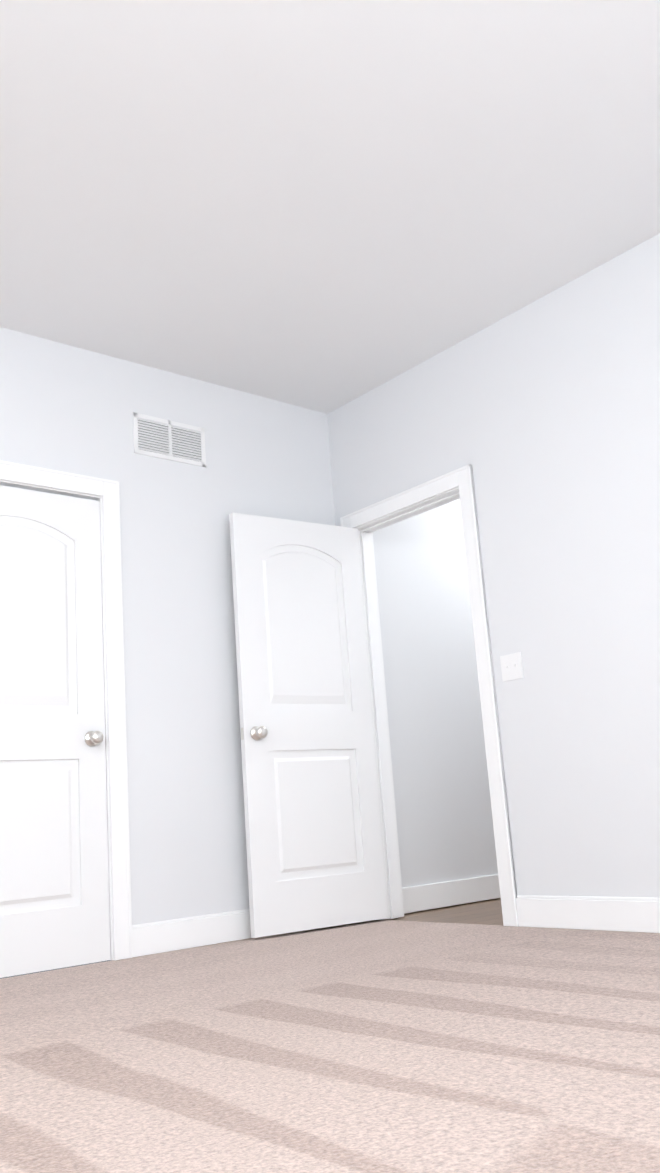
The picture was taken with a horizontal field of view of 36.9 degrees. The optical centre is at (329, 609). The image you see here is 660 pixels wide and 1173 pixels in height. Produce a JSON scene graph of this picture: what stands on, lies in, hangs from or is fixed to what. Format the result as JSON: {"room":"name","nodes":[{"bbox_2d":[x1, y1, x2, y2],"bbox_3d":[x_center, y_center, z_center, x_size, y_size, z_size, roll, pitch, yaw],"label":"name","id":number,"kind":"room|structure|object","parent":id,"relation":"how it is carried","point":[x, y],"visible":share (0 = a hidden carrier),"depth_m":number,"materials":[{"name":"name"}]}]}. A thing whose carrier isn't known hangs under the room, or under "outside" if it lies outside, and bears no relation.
{"room":"empty bedroom","nodes":[
{"label":"empty bedroom","id":0,"kind":"room"},
{"bbox_2d":[0,327,335,924],"bbox_3d":[-1.751,0.064,3.848,4.930,2.740,0.120,6,-15,-40],"label":"wall","id":1,"kind":"structure","parent":0,"point":[67,408],"depth_m":4.63,"materials":[{"name":"grey paint"}]},
{"bbox_2d":[0,485,110,977],"bbox_3d":[-1.298,0.455,4.080,0.794,2.001,0.171,6,-15,-40],"label":"closet door","id":2,"kind":"structure","parent":1,"relation":"in","point":[54,893],"depth_m":4.16,"materials":[{"name":"white wood"}]},
{"bbox_2d":[0,460,132,960],"bbox_3d":[-1.317,0.412,4.114,0.966,2.108,0.143,6,-15,-40],"label":"trim","id":3,"kind":"structure","parent":1,"relation":"attached to","point":[105,493],"depth_m":4.34,"materials":[{"name":"white wood"}]},
{"bbox_2d":[133,412,205,466],"bbox_3d":[-0.781,-0.828,4.840,0.402,0.206,0.009,6,-16,-40],"label":"air vent","id":4,"kind":"object","parent":1,"relation":"in","point":[156,437],"visible":1,"depth_m":4.83,"materials":[{"name":"white plastic"}]},
{"bbox_2d":[132,909,251,956],"bbox_3d":[-1.616,1.325,3.532,4.690,0.130,0.015,6,-15,-40],"label":"baseboard","id":5,"kind":"structure","parent":1,"relation":"attached to","point":[176,934],"depth_m":4.36,"materials":[{"name":"white wood"}]},
{"bbox_2d":[0,920,659,1172],"bbox_3d":[-0.116,0.950,1.690,4.810,0.100,4.817,6,-15,-40],"label":"floor carpet","id":6,"kind":"object","parent":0,"point":[384,1046],"visible":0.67,"depth_m":2.21,"materials":[{"name":"beige carpet"}]},
{"bbox_2d":[0,0,659,413],"bbox_3d":[-0.309,-1.817,2.354,4.930,0.120,4.937,6,-15,-40],"label":"ceiling","id":7,"kind":"structure","parent":0,"point":[324,206],"depth_m":3.49,"materials":[{"name":"paint"}]},
{"bbox_2d":[373,499,497,887],"bbox_3d":[1.874,0.185,5.683,2.980,2.740,1.882,6,-15,-40],"label":"wall","id":8,"kind":"structure","parent":0,"point":[444,820],"depth_m":5.62,"materials":[{"name":"paint"}]},
{"bbox_2d":[402,874,500,913],"bbox_3d":[1.401,1.624,6.010,2.860,0.130,0.015,6,-15,-40],"label":"baseboard","id":9,"kind":"structure","parent":8,"relation":"attached to","point":[441,894],"depth_m":5.37,"materials":[{"name":"white wood"}]},
{"bbox_2d":[387,898,502,924],"bbox_3d":[1.847,1.579,5.373,3.000,0.094,1.817,6,-15,-40],"label":"floor","id":10,"kind":"structure","parent":0,"point":[486,912],"depth_m":4.99,"materials":[{"name":"beige carpet"}]},
{"bbox_2d":[327,233,659,897],"bbox_3d":[1.669,-0.244,3.556,0.120,2.740,4.817,6,-15,-40],"label":"wall","id":11,"kind":"structure","parent":0,"point":[541,416],"depth_m":4.24,"materials":[{"name":"grey paint"}]},
{"bbox_2d":[340,464,518,926],"bbox_3d":[0.493,0.441,4.879,0.164,2.108,0.946,6,-15,-40],"label":"door frame","id":12,"kind":"structure","parent":11,"relation":"attached to","point":[368,521],"depth_m":4.90,"materials":[{"name":"white wood"}]},
{"bbox_2d":[229,512,388,937],"bbox_3d":[-0.100,0.527,4.883,0.774,2.001,0.171,4,-14,-34],"label":"entry door","id":13,"kind":"structure","parent":12,"relation":"attached to","point":[314,843],"depth_m":4.84,"materials":[{"name":"white wood"}]},
{"bbox_2d":[500,652,523,681],"bbox_3d":[0.809,0.257,4.419,0.013,0.115,0.116,6,-15,-40],"label":"light switch","id":14,"kind":"object","parent":11,"relation":"attached to","point":[511,667],"visible":1,"depth_m":4.42,"materials":[{"name":"white plastic"}]},
{"bbox_2d":[516,895,659,932],"bbox_3d":[1.995,0.935,2.917,0.015,0.130,3.687,6,-15,-40],"label":"baseboard","id":15,"kind":"structure","parent":11,"relation":"attached to","point":[632,914],"depth_m":4.00,"materials":[{"name":"white wood"}]}
]}

